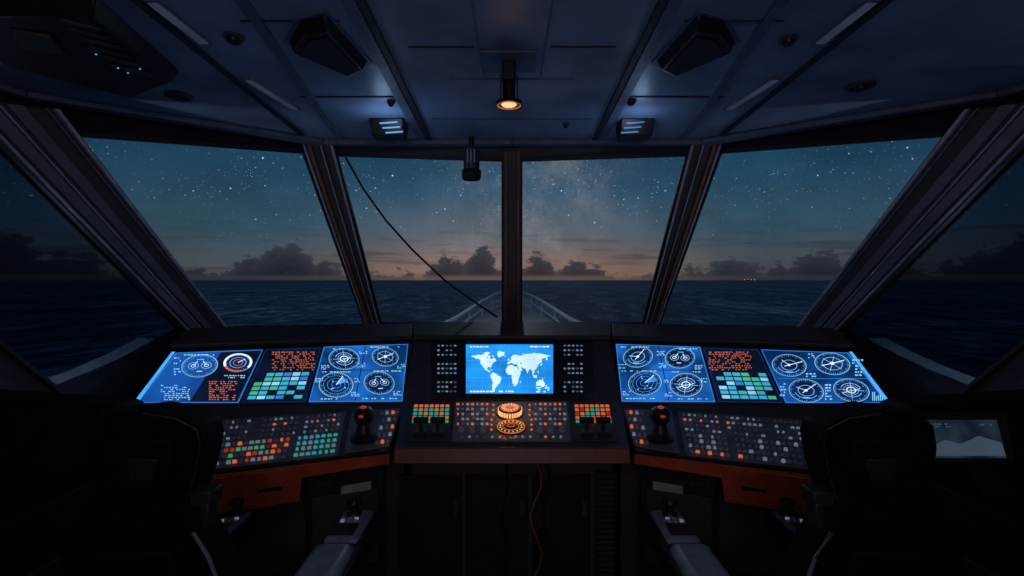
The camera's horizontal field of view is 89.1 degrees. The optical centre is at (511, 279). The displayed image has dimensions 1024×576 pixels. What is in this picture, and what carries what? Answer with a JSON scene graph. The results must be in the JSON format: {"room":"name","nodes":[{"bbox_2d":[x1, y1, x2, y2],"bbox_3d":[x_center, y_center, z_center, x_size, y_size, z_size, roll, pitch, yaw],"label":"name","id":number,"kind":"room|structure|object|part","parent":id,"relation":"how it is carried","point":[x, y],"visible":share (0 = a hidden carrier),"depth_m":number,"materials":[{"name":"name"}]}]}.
{"room":"control cabin","nodes":[
{"label":"control cabin","id":0,"kind":"room"},
{"bbox_2d":[0,332,179,397],"bbox_3d":[-2.130,0.355,0.550,0.958,2.290,4.100,0,0,0],"label":"wall","id":1,"kind":"structure","parent":0,"point":[126,380],"depth_m":2.17,"materials":[{"name":"paint"}]},
{"bbox_2d":[0,148,180,393],"bbox_3d":[-1.895,-0.127,1.949,0.523,1.124,1.303,0,0,0],"label":"window","id":2,"kind":"structure","parent":1,"relation":"in","point":[70,316],"depth_m":2.09,"materials":[{"name":"clear glass"}]},
{"bbox_2d":[0,0,1023,139],"bbox_3d":[0.000,-0.820,0.749,5.118,0.060,4.498,0,0,0],"label":"ceiling","id":3,"kind":"structure","parent":0,"point":[915,51],"depth_m":1.92,"materials":[{"name":"paint"}]},
{"bbox_2d":[0,0,178,96],"bbox_3d":[-1.463,-0.759,1.787,0.615,0.062,0.696,0,0,0],"label":"panel","id":4,"kind":"object","parent":3,"relation":"attached to","point":[81,42],"visible":1,"depth_m":1.65,"materials":[{"name":"black plastic"}]},
{"bbox_2d":[143,0,211,43],"bbox_3d":[-1.015,-0.784,1.591,0.041,0.012,0.270,0,0,0],"label":"recessed light","id":5,"kind":"object","parent":3,"relation":"in","point":[160,7],"visible":1,"depth_m":1.57,"materials":[{"name":"translucent plastic"},{"name":"metal"}]},
{"bbox_2d":[164,90,193,101],"bbox_3d":[-1.422,-0.779,2.220,0.110,0.021,0.110,0,0,0],"label":"ceiling vent","id":6,"kind":"object","parent":3,"relation":"in","point":[179,96],"visible":1,"depth_m":2.20,"materials":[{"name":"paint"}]},
{"bbox_2d":[130,0,303,135],"bbox_3d":[-1.093,-0.784,2.110,0.108,0.012,1.407,0,0,0],"label":"trim","id":7,"kind":"structure","parent":3,"relation":"attached to","point":[141,4],"depth_m":1.82,"materials":[{"name":"black metal"}]},
{"bbox_2d":[223,31,244,44],"bbox_3d":[-0.900,-0.776,1.684,0.064,0.027,0.064,0,0,0],"label":"smoke detector","id":8,"kind":"object","parent":3,"relation":"attached to","point":[234,38],"visible":1,"depth_m":1.67,"materials":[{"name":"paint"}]},
{"bbox_2d":[242,77,299,109],"bbox_3d":[-1.012,-0.784,2.206,0.078,0.012,0.369,0,0,0],"label":"recessed light","id":9,"kind":"object","parent":3,"relation":"in","point":[250,80],"visible":1,"depth_m":2.17,"materials":[{"name":"paint"}]},
{"bbox_2d":[234,0,343,139],"bbox_3d":[-0.854,-0.784,2.160,0.241,0.012,1.507,0,0,0],"label":"trim","id":10,"kind":"structure","parent":3,"relation":"attached to","point":[246,7],"depth_m":1.83,"materials":[{"name":"paint"}]},
{"bbox_2d":[240,20,339,21],"bbox_3d":[-0.676,-0.788,1.583,0.307,0.004,0.006,0,0,0],"label":"trim","id":11,"kind":"structure","parent":3,"relation":"attached to","point":[240,20],"depth_m":1.58,"materials":[{"name":"black metal"}]},
{"bbox_2d":[283,9,372,75],"bbox_3d":[-0.630,-0.765,1.745,0.253,0.049,0.459,0,0,0],"label":"ceiling speaker","id":12,"kind":"object","parent":3,"relation":"attached to","point":[317,37],"visible":1,"depth_m":1.66,"materials":[{"name":"black plastic"}]},
{"bbox_2d":[300,36,356,73],"bbox_3d":[-0.625,-0.743,1.735,0.143,0.004,0.279,0,0,5],"label":"grille","id":13,"kind":"object","parent":12,"relation":"attached to","point":[330,52],"depth_m":1.71,"materials":[{"name":"plastic"}]},
{"bbox_2d":[300,96,394,97],"bbox_3d":[-0.698,-0.788,2.239,0.434,0.004,0.012,0,0,0],"label":"trim","id":14,"kind":"structure","parent":3,"relation":"attached to","point":[300,96],"depth_m":2.24,"materials":[{"name":"black metal"}]},
{"bbox_2d":[341,0,431,139],"bbox_3d":[-0.479,-0.784,2.160,0.084,0.012,1.507,0,0,0],"label":"trim","id":15,"kind":"structure","parent":3,"relation":"attached to","point":[352,7],"depth_m":1.83,"materials":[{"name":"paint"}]},
{"bbox_2d":[369,118,407,139],"bbox_3d":[-0.616,-0.752,2.604,0.169,0.075,0.137,0,0,0],"label":"ceiling light","id":16,"kind":"object","parent":3,"relation":"attached to","point":[381,128],"visible":1,"depth_m":2.56,"materials":[{"name":"black plastic"}]},
{"bbox_2d":[387,100,394,106],"bbox_3d":[-0.534,-0.776,2.295,0.036,0.027,0.036,0,0,0],"label":"smoke detector","id":17,"kind":"object","parent":3,"relation":"attached to","point":[390,103],"visible":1,"depth_m":2.28,"materials":[{"name":"paint"}]},
{"bbox_2d":[408,46,473,47],"bbox_3d":[-0.240,-0.788,1.759,0.224,0.004,0.008,0,0,0],"label":"trim","id":18,"kind":"structure","parent":3,"relation":"attached to","point":[408,46],"depth_m":1.76,"materials":[{"name":"black metal"}]},
{"bbox_2d":[462,136,480,180],"bbox_3d":[-0.218,-0.652,2.800,0.104,0.236,0.104,0,0,0],"label":"security camera","id":19,"kind":"object","parent":3,"relation":"attached to","point":[471,171],"visible":1,"depth_m":2.76,"materials":[{"name":"black plastic"}]},
{"bbox_2d":[470,0,484,78],"bbox_3d":[-0.113,-0.788,1.725,0.011,0.004,0.617,0,0,0],"label":"trim","id":20,"kind":"structure","parent":3,"relation":"attached to","point":[471,1],"depth_m":1.61,"materials":[{"name":"paint"}]},
{"bbox_2d":[480,50,537,109],"bbox_3d":[-0.011,-0.707,1.867,0.200,0.167,0.170,0,0,0],"label":"spotlight","id":21,"kind":"object","parent":3,"relation":"attached to","point":[508,62],"visible":1,"depth_m":1.84,"materials":[{"name":"paint"}]},
{"bbox_3d":[-0.041,-0.690,1.867,0.006,0.090,0.020,0,0,0],"label":"yoke arm","id":22,"kind":"part","parent":21,"relation":"part of","materials":[{"name":"paint"}]},
{"bbox_3d":[-0.011,-0.784,1.867,0.200,0.012,0.170,0,0,0],"label":"plate","id":23,"kind":"part","parent":21,"relation":"part of","materials":[{"name":"paint"}]},
{"bbox_3d":[0.019,-0.690,1.867,0.006,0.090,0.020,0,0,0],"label":"yoke arm","id":24,"kind":"part","parent":21,"relation":"part of","materials":[{"name":"paint"}]},
{"bbox_2d":[432,118,591,119],"bbox_3d":[0.000,-0.788,2.544,0.785,0.004,0.016,0,0,0],"label":"trim","id":25,"kind":"structure","parent":3,"relation":"attached to","point":[432,118],"depth_m":2.54,"materials":[{"name":"paint"}]},
{"bbox_2d":[450,78,573,79],"bbox_3d":[0.000,-0.788,2.039,0.487,0.004,0.010,0,0,0],"label":"trim","id":26,"kind":"structure","parent":3,"relation":"attached to","point":[450,78],"depth_m":2.04,"materials":[{"name":"paint"}]},
{"bbox_2d":[539,0,553,78],"bbox_3d":[0.113,-0.788,1.725,0.011,0.004,0.617,0,0,0],"label":"trim","id":27,"kind":"structure","parent":3,"relation":"attached to","point":[552,1],"depth_m":1.65,"materials":[{"name":"paint"}]},
{"bbox_2d":[562,122,569,127],"bbox_3d":[0.272,-0.776,2.617,0.036,0.027,0.036,0,0,0],"label":"smoke detector","id":28,"kind":"object","parent":3,"relation":"attached to","point":[565,124],"visible":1,"depth_m":2.60,"materials":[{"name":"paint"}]},
{"bbox_2d":[550,46,615,47],"bbox_3d":[0.240,-0.788,1.759,0.224,0.004,0.008,0,0,0],"label":"trim","id":29,"kind":"structure","parent":3,"relation":"attached to","point":[550,46],"depth_m":1.76,"materials":[{"name":"black metal"}]},
{"bbox_2d":[626,98,636,105],"bbox_3d":[0.522,-0.776,2.282,0.048,0.027,0.048,0,0,0],"label":"smoke detector","id":30,"kind":"object","parent":3,"relation":"attached to","point":[631,101],"visible":0.95,"depth_m":2.27,"materials":[{"name":"paint"}]},
{"bbox_2d":[616,118,654,139],"bbox_3d":[0.616,-0.752,2.604,0.169,0.075,0.137,0,0,0],"label":"ceiling light","id":31,"kind":"object","parent":3,"relation":"attached to","point":[627,128],"visible":1,"depth_m":2.56,"materials":[{"name":"black plastic"}]},
{"bbox_2d":[592,0,682,139],"bbox_3d":[0.479,-0.784,2.160,0.084,0.012,1.507,0,0,0],"label":"trim","id":32,"kind":"structure","parent":3,"relation":"attached to","point":[671,7],"depth_m":1.83,"materials":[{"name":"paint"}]},
{"bbox_2d":[629,96,723,97],"bbox_3d":[0.698,-0.788,2.239,0.434,0.004,0.012,0,0,0],"label":"trim","id":33,"kind":"structure","parent":3,"relation":"attached to","point":[630,96],"depth_m":2.24,"materials":[{"name":"black metal"}]},
{"bbox_2d":[651,9,740,75],"bbox_3d":[0.630,-0.765,1.745,0.253,0.049,0.459,0,0,0],"label":"ceiling speaker","id":34,"kind":"object","parent":3,"relation":"attached to","point":[706,37],"visible":1,"depth_m":1.66,"materials":[{"name":"black plastic"}]},
{"bbox_2d":[667,36,723,73],"bbox_3d":[0.625,-0.743,1.735,0.143,0.004,0.279,0,0,-5],"label":"grille","id":35,"kind":"object","parent":34,"relation":"attached to","point":[693,52],"depth_m":1.70,"materials":[{"name":"plastic"}]},
{"bbox_2d":[684,20,783,21],"bbox_3d":[0.676,-0.788,1.583,0.307,0.004,0.006,0,0,0],"label":"trim","id":36,"kind":"structure","parent":3,"relation":"attached to","point":[684,20],"depth_m":1.58,"materials":[{"name":"black metal"}]},
{"bbox_2d":[680,0,789,139],"bbox_3d":[0.854,-0.784,2.160,0.241,0.012,1.507,0,0,0],"label":"trim","id":37,"kind":"structure","parent":3,"relation":"attached to","point":[777,7],"depth_m":1.83,"materials":[{"name":"paint"}]},
{"bbox_2d":[724,77,781,109],"bbox_3d":[1.012,-0.784,2.206,0.078,0.012,0.369,0,0,0],"label":"recessed light","id":38,"kind":"object","parent":3,"relation":"in","point":[772,80],"visible":1,"depth_m":2.17,"materials":[{"name":"paint"}]},
{"bbox_2d":[778,34,797,46],"bbox_3d":[0.901,-0.776,1.698,0.056,0.027,0.056,0,0,0],"label":"smoke detector","id":39,"kind":"object","parent":3,"relation":"attached to","point":[788,40],"visible":1,"depth_m":1.68,"materials":[{"name":"paint"}]},
{"bbox_2d":[720,0,893,135],"bbox_3d":[1.093,-0.784,2.110,0.108,0.012,1.407,0,0,0],"label":"trim","id":40,"kind":"structure","parent":3,"relation":"attached to","point":[882,4],"depth_m":1.82,"materials":[{"name":"black metal"}]},
{"bbox_2d":[812,0,880,43],"bbox_3d":[1.015,-0.784,1.591,0.041,0.012,0.270,0,0,0],"label":"recessed light","id":41,"kind":"object","parent":3,"relation":"in","point":[863,7],"visible":1,"depth_m":1.57,"materials":[{"name":"frosted plastic"},{"name":"painted metal"}]},
{"bbox_2d":[844,80,876,91],"bbox_3d":[1.410,-0.779,2.107,0.110,0.021,0.110,0,0,0],"label":"ceiling vent","id":42,"kind":"object","parent":3,"relation":"in","point":[863,85],"visible":1,"depth_m":2.08,"materials":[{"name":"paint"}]},
{"bbox_2d":[0,94,1023,335],"bbox_3d":[0.000,0.355,2.661,4.408,2.290,1.421,0,0,0],"label":"window frame","id":43,"kind":"structure","parent":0,"point":[84,121],"depth_m":2.60,"materials":[{"name":"paint"}]},
{"bbox_2d":[0,103,226,331],"bbox_3d":[-1.793,-0.222,2.339,0.709,0.977,0.764,0,0,0],"label":"window pillar","id":44,"kind":"structure","parent":43,"relation":"attached to","point":[43,143],"depth_m":2.27,"materials":[{"name":"metal"}]},
{"bbox_2d":[79,133,364,326],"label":"window","id":45,"kind":"structure","parent":43,"relation":"in","point":[84,135],"depth_m":2.77,"materials":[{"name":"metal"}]},
{"bbox_2d":[0,83,511,146],"bbox_3d":[-1.085,-0.775,2.451,2.171,0.030,1.038,0,0,0],"label":"trim","id":46,"kind":"structure","parent":43,"relation":"attached to","point":[42,98],"depth_m":2.61,"materials":[{"name":"paint"}]},
{"bbox_2d":[301,143,379,323],"bbox_3d":[-1.021,-0.259,3.118,0.385,1.105,0.404,0,0,0],"label":"trim","id":47,"kind":"structure","parent":43,"relation":"attached to","point":[322,160],"depth_m":3.06,"materials":[{"name":"paint"}]},
{"bbox_2d":[336,153,502,323],"bbox_3d":[-0.527,-0.220,3.142,0.968,1.024,0.345,0,0,0],"label":"window","id":48,"kind":"structure","parent":43,"relation":"in","point":[339,155],"depth_m":3.01,"materials":[{"name":"metal"}]},
{"bbox_2d":[345,157,497,317],"bbox_3d":[-0.536,-0.239,3.194,0.888,0.965,0.312,0,0,0],"label":"cable","id":49,"kind":"object","parent":43,"relation":"attached to","point":[346,158],"visible":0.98,"depth_m":3.20,"materials":[{"name":"black rubber"}]},
{"bbox_2d":[503,150,520,321],"bbox_3d":[0.000,-0.226,3.122,0.108,1.037,0.363,0,0,0],"label":"trim","id":50,"kind":"structure","parent":43,"relation":"attached to","point":[511,158],"depth_m":3.09,"materials":[{"name":"paint"}]},
{"bbox_2d":[521,153,687,323],"bbox_3d":[0.527,-0.220,3.142,0.968,1.024,0.345,0,0,0],"label":"window","id":51,"kind":"structure","parent":43,"relation":"in","point":[684,155],"depth_m":3.00,"materials":[{"name":"metal"}]},
{"bbox_2d":[644,143,722,323],"bbox_3d":[1.021,-0.259,3.118,0.385,1.105,0.404,0,0,0],"label":"trim","id":52,"kind":"structure","parent":43,"relation":"attached to","point":[701,160],"depth_m":3.06,"materials":[{"name":"paint"}]},
{"bbox_2d":[512,83,1023,146],"bbox_3d":[1.085,-0.775,2.451,2.171,0.030,1.038,0,0,0],"label":"trim","id":53,"kind":"structure","parent":43,"relation":"attached to","point":[980,98],"depth_m":2.62,"materials":[{"name":"paint"}]},
{"bbox_2d":[659,133,944,326],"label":"window","id":54,"kind":"structure","parent":43,"relation":"in","point":[936,135],"depth_m":2.77,"materials":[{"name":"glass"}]},
{"bbox_2d":[797,103,1023,331],"bbox_3d":[1.793,-0.222,2.339,0.709,0.977,0.764,0,0,0],"label":"window pillar","id":55,"kind":"structure","parent":43,"relation":"attached to","point":[979,143],"depth_m":2.27,"materials":[{"name":"metal"}]},
{"bbox_2d":[844,332,1023,397],"bbox_3d":[2.130,0.355,0.550,0.958,2.290,4.100,0,0,0],"label":"wall","id":56,"kind":"structure","parent":0,"point":[897,380],"depth_m":2.17,"materials":[{"name":"paint"}]},
{"bbox_2d":[843,148,1023,393],"bbox_3d":[1.895,-0.127,1.949,0.523,1.124,1.303,0,0,0],"label":"window","id":57,"kind":"structure","parent":56,"relation":"in","point":[953,316],"depth_m":2.09,"materials":[{"name":"clear glass"}]},
{"bbox_3d":[0.000,1.525,0.911,3.985,0.050,4.821,0,0,0],"label":"floor","id":58,"kind":"structure","parent":0,"visible":0},
{"bbox_2d":[60,401,380,575],"bbox_3d":[-0.762,0.889,1.530,0.556,1.222,0.866,0,0,0],"label":"chair","id":59,"kind":"object","parent":58,"relation":"on","point":[152,508],"visible":1,"depth_m":1.15,"materials":[{"name":"black leather"}]},
{"bbox_3d":[-0.840,0.740,1.181,0.205,0.280,0.066,0,0,0],"label":"panel","id":60,"kind":"part","parent":59,"relation":"part of","materials":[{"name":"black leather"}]},
{"bbox_3d":[-0.840,0.639,1.218,0.370,0.722,0.232,0,0,0],"label":"backrest","id":61,"kind":"part","parent":59,"relation":"part of","materials":[{"name":"black leather"}]},
{"bbox_3d":[-0.988,0.859,1.820,0.064,0.022,0.231,0,0,0],"label":"control panel","id":62,"kind":"part","parent":59,"relation":"part of","materials":[{"name":"black plastic"}]},
{"bbox_3d":[-0.986,0.905,1.662,0.088,0.070,0.603,0,0,0],"label":"armrest","id":63,"kind":"part","parent":59,"relation":"part of","materials":[{"name":"black leather"}]},
{"bbox_3d":[-0.840,0.993,1.486,0.372,0.105,0.452,0,0,0],"label":"seat","id":64,"kind":"part","parent":59,"relation":"part of","materials":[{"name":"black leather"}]},
{"bbox_3d":[-0.566,0.859,1.820,0.115,0.022,0.229,0,0,0],"label":"control panel","id":65,"kind":"part","parent":59,"relation":"part of","materials":[{"name":"black plastic"}]},
{"bbox_3d":[-0.562,0.905,1.662,0.156,0.070,0.603,0,0,0],"label":"armrest","id":66,"kind":"part","parent":59,"relation":"part of","materials":[{"name":"grey leather"}]},
{"bbox_2d":[136,323,411,575],"bbox_3d":[-1.025,0.865,2.370,1.062,1.269,1.461,0,0,0],"label":"console","id":67,"kind":"object","parent":58,"relation":"on","point":[310,415],"visible":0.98,"depth_m":2.26,"materials":[{"name":"paint"}]},
{"bbox_3d":[-1.012,0.774,2.030,0.349,0.146,0.300,0,0,-25],"label":"drawer","id":68,"kind":"part","parent":67,"relation":"part of","materials":[{"name":"brown wood"}]},
{"bbox_3d":[-0.896,0.776,1.926,0.081,0.014,0.010,0,0,-25],"label":"handle","id":69,"kind":"part","parent":67,"relation":"part of","materials":[{"name":"black plastic"}]},
{"bbox_3d":[-0.670,0.898,2.237,0.124,0.048,0.004,0,0,-19],"label":"name plate","id":70,"kind":"part","parent":67,"relation":"part of","materials":[{"name":"grey metal"}]},
{"bbox_3d":[-0.592,0.641,2.250,0.218,0.087,0.377,0,0,-12],"label":"joystick panel","id":71,"kind":"part","parent":67,"relation":"part of","materials":[{"name":"black plastic"}]},
{"bbox_2d":[394,322,629,575],"bbox_3d":[0.000,0.875,2.586,1.192,1.250,1.028,0,0,0],"label":"console","id":72,"kind":"object","parent":58,"relation":"on","point":[512,436],"visible":1,"depth_m":2.34,"materials":[{"name":"paint"}]},
{"bbox_3d":[-0.386,0.622,2.196,0.050,0.056,0.060,0,0,0],"label":"throttle lever","id":73,"kind":"part","parent":72,"relation":"part of","materials":[{"name":"black plastic"}]},
{"bbox_3d":[-0.365,0.627,2.303,0.189,0.078,0.349,0,0,-5],"label":"indicator panel","id":74,"kind":"part","parent":72,"relation":"part of","materials":[{"name":"paint"}]},
{"bbox_3d":[-0.366,1.152,2.343,0.280,0.551,0.012,0,0,0],"label":"door","id":75,"kind":"part","parent":72,"relation":"part of","materials":[{"name":"black paint"}]},
{"bbox_3d":[-0.314,0.622,2.196,0.050,0.056,0.060,0,0,0],"label":"throttle lever","id":76,"kind":"part","parent":72,"relation":"part of","materials":[{"name":"black plastic"}]},
{"bbox_3d":[-0.252,1.025,2.331,0.018,0.072,0.012,0,0,0],"label":"handle","id":77,"kind":"part","parent":72,"relation":"part of","materials":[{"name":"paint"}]},
{"bbox_3d":[-0.216,0.630,2.197,0.025,0.020,0.026,0,12,0],"label":"knob","id":78,"kind":"part","parent":72,"relation":"part of","materials":[{"name":"grey plastic"}]},
{"bbox_3d":[-0.169,0.630,2.193,0.025,0.020,0.026,0,12,0],"label":"knob","id":79,"kind":"part","parent":72,"relation":"part of","materials":[{"name":"grey plastic"}]},
{"bbox_3d":[-0.123,0.630,2.193,0.025,0.020,0.026,0,12,0],"label":"knob","id":80,"kind":"part","parent":72,"relation":"part of","materials":[{"name":"grey plastic"}]},
{"bbox_3d":[-0.068,1.152,2.343,0.280,0.551,0.012,0,0,0],"label":"door","id":81,"kind":"part","parent":72,"relation":"part of","materials":[{"name":"black paint"}]},
{"bbox_3d":[-0.014,0.449,2.675,0.508,0.238,0.325,0,0,0],"label":"screen frame","id":82,"kind":"part","parent":72,"relation":"part of","materials":[{"name":"black plastic"}]},
{"bbox_3d":[-0.002,0.623,2.303,0.538,0.089,0.350,0,0,0],"label":"control panel","id":83,"kind":"part","parent":72,"relation":"part of","materials":[{"name":"black plastic"}]},
{"bbox_3d":[0.045,1.025,2.331,0.018,0.072,0.012,0,0,0],"label":"handle","id":84,"kind":"part","parent":72,"relation":"part of","materials":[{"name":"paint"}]},
{"bbox_3d":[0.118,0.630,2.193,0.025,0.020,0.026,0,12,0],"label":"knob","id":85,"kind":"part","parent":72,"relation":"part of","materials":[{"name":"grey plastic"}]},
{"bbox_3d":[0.165,0.630,2.193,0.025,0.020,0.026,0,12,0],"label":"knob","id":86,"kind":"part","parent":72,"relation":"part of","materials":[{"name":"grey plastic"}]},
{"bbox_3d":[0.221,1.152,2.343,0.262,0.551,0.012,0,0,0],"label":"door","id":87,"kind":"part","parent":72,"relation":"part of","materials":[{"name":"black paint"}]},
{"bbox_3d":[0.212,0.630,2.197,0.025,0.020,0.026,0,12,0],"label":"knob","id":88,"kind":"part","parent":72,"relation":"part of","materials":[{"name":"grey plastic"}]},
{"bbox_3d":[0.324,1.025,2.331,0.018,0.072,0.012,0,0,0],"label":"handle","id":89,"kind":"part","parent":72,"relation":"part of","materials":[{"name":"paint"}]},
{"bbox_3d":[0.316,0.622,2.196,0.050,0.056,0.060,0,0,0],"label":"throttle lever","id":90,"kind":"part","parent":72,"relation":"part of","materials":[{"name":"black plastic"}]},
{"bbox_3d":[0.364,0.627,2.303,0.184,0.078,0.346,0,0,4],"label":"indicator panel","id":91,"kind":"part","parent":72,"relation":"part of","materials":[{"name":"paint"}]},
{"bbox_3d":[0.386,0.622,2.196,0.050,0.056,0.060,0,0,0],"label":"throttle lever","id":92,"kind":"part","parent":72,"relation":"part of","materials":[{"name":"black plastic"}]},
{"bbox_2d":[595,470,615,575],"bbox_3d":[0.422,1.129,2.340,0.095,0.542,0.018,0,0,0],"label":"vent","id":93,"kind":"object","parent":72,"relation":"attached to","point":[605,480],"depth_m":2.34,"materials":[{"name":"metal"}]},
{"bbox_2d":[612,323,887,575],"bbox_3d":[1.025,0.865,2.370,1.062,1.269,1.461,0,0,0],"label":"console","id":94,"kind":"object","parent":58,"relation":"on","point":[713,415],"visible":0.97,"depth_m":2.26,"materials":[{"name":"paint"}]},
{"bbox_3d":[0.592,0.641,2.250,0.218,0.087,0.377,0,0,12],"label":"joystick panel","id":95,"kind":"part","parent":94,"relation":"part of","materials":[{"name":"black plastic"}]},
{"bbox_3d":[0.670,0.898,2.237,0.124,0.048,0.004,0,0,19],"label":"name plate","id":96,"kind":"part","parent":94,"relation":"part of","materials":[{"name":"grey metal"}]},
{"bbox_3d":[0.896,0.776,1.926,0.081,0.014,0.010,0,0,25],"label":"handle","id":97,"kind":"part","parent":94,"relation":"part of","materials":[{"name":"black plastic"}]},
{"bbox_3d":[1.012,0.774,2.030,0.349,0.146,0.300,0,0,25],"label":"drawer","id":98,"kind":"part","parent":94,"relation":"part of","materials":[{"name":"brown wood"}]},
{"bbox_2d":[643,401,963,575],"bbox_3d":[0.762,0.889,1.530,0.556,1.222,0.866,0,0,0],"label":"chair","id":99,"kind":"object","parent":58,"relation":"on","point":[871,508],"visible":1,"depth_m":1.15,"materials":[{"name":"black leather"}]},
{"bbox_3d":[0.562,0.905,1.662,0.156,0.070,0.603,0,0,0],"label":"armrest","id":100,"kind":"part","parent":99,"relation":"part of","materials":[{"name":"grey leather"}]},
{"bbox_3d":[0.566,0.859,1.820,0.115,0.022,0.229,0,0,0],"label":"control panel","id":101,"kind":"part","parent":99,"relation":"part of","materials":[{"name":"black plastic"}]},
{"bbox_3d":[0.840,0.993,1.486,0.372,0.105,0.452,0,0,0],"label":"seat","id":102,"kind":"part","parent":99,"relation":"part of","materials":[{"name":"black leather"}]},
{"bbox_3d":[0.986,0.905,1.662,0.088,0.070,0.603,0,0,0],"label":"armrest","id":103,"kind":"part","parent":99,"relation":"part of","materials":[{"name":"black plastic"}]},
{"bbox_3d":[0.988,0.859,1.820,0.064,0.022,0.231,0,0,0],"label":"control panel","id":104,"kind":"part","parent":99,"relation":"part of","materials":[{"name":"black plastic"}]},
{"bbox_3d":[0.840,0.639,1.218,0.370,0.722,0.232,0,0,0],"label":"backrest","id":105,"kind":"part","parent":99,"relation":"part of","materials":[{"name":"black leather"}]},
{"bbox_3d":[0.840,0.740,1.181,0.205,0.280,0.066,0,0,0],"label":"panel","id":106,"kind":"part","parent":99,"relation":"part of","materials":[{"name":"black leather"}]},
{"bbox_2d":[880,389,1023,575],"bbox_3d":[1.353,0.901,1.235,0.595,1.198,0.710,0,0,0],"label":"console","id":107,"kind":"object","parent":58,"relation":"on","point":[991,528],"visible":0.26,"depth_m":1.24,"materials":[{"name":"black plastic"}]},
{"bbox_2d":[880,389,1023,474],"bbox_3d":[1.355,0.406,1.451,0.570,0.207,0.214,0,0,0],"label":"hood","id":108,"kind":"object","parent":107,"relation":"attached to","point":[1010,403],"depth_m":1.38,"materials":[{"name":"black plastic"}]},
{"bbox_2d":[915,413,1020,495],"bbox_3d":[1.080,0.412,1.257,0.243,0.176,0.111,0,0,0],"label":"monitor","id":109,"kind":"object","parent":107,"relation":"on","point":[972,443],"visible":0.8,"depth_m":1.23,"materials":[{"name":"black plastic"},{"name":"glass"}]},
{"bbox_2d":[932,475,1023,534],"bbox_3d":[1.355,0.517,1.235,0.590,0.045,0.710,0,0,0],"label":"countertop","id":110,"kind":"structure","parent":107,"relation":"on","point":[1007,510],"depth_m":1.21,"materials":[{"name":"black"}]},
{"bbox_3d":[1.066,1.000,1.230,0.012,0.700,0.500,0,0,0],"label":"door","id":111,"kind":"part","parent":107,"relation":"part of","materials":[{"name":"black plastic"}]},
{"bbox_3d":[-1.353,0.901,1.235,0.595,1.198,0.710,0,0,0],"label":"console","id":112,"kind":"object","parent":58,"relation":"on","visible":0},
{"bbox_2d":[0,475,91,534],"bbox_3d":[-1.355,0.517,1.235,0.590,0.045,0.710,0,0,0],"label":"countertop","id":113,"kind":"structure","parent":112,"relation":"on","point":[22,497],"depth_m":1.24,"materials":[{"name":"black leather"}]},
{"bbox_2d":[0,389,143,474],"bbox_3d":[-1.355,0.406,1.451,0.570,0.207,0.214,0,0,0],"label":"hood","id":114,"kind":"object","parent":112,"relation":"attached to","point":[42,433],"depth_m":1.37,"materials":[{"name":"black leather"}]},
{"label":"outside","id":115,"kind":"structure","parent":0,"visible":0},
{"bbox_2d":[470,306,553,321],"bbox_3d":[0.000,0.977,8.950,3.600,0.652,10.500,0,0,0],"label":"foredeck","id":116,"kind":"object","parent":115,"point":[528,315],"visible":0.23,"depth_m":10.53,"materials":[{"name":"paint"}]},
{"bbox_2d":[443,291,580,321],"bbox_3d":[0.000,0.567,9.698,2.463,0.598,8.633,0,0,0],"label":"bow railing","id":117,"kind":"object","parent":116,"relation":"on","point":[453,319],"visible":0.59,"depth_m":9.71,"materials":[{"name":"metal"}]},
{"bbox_3d":[-0.602,0.490,9.705,1.260,0.444,8.619,0,0,0],"label":"rail","id":118,"kind":"part","parent":117,"relation":"part of","materials":[{"name":"metal"}]},
{"bbox_3d":[-0.699,0.660,9.716,0.240,0.412,8.689,0,0,8],"label":"rail","id":119,"kind":"part","parent":117,"relation":"part of","materials":[{"name":"metal"}]},
{"bbox_3d":[0.699,0.660,9.716,0.240,0.412,8.689,0,0,-8],"label":"rail","id":120,"kind":"part","parent":117,"relation":"part of","materials":[{"name":"metal"}]},
{"bbox_3d":[0.602,0.490,9.705,1.260,0.444,8.619,0,0,0],"label":"rail","id":121,"kind":"part","parent":117,"relation":"part of","materials":[{"name":"metal"}]},
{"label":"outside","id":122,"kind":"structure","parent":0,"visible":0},
{"bbox_2d":[192,280,831,325],"bbox_3d":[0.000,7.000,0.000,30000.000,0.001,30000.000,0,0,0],"label":"sea","id":123,"kind":"structure","parent":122,"point":[236,302],"depth_m":196.75,"materials":[{"name":"liquid"}]}
]}

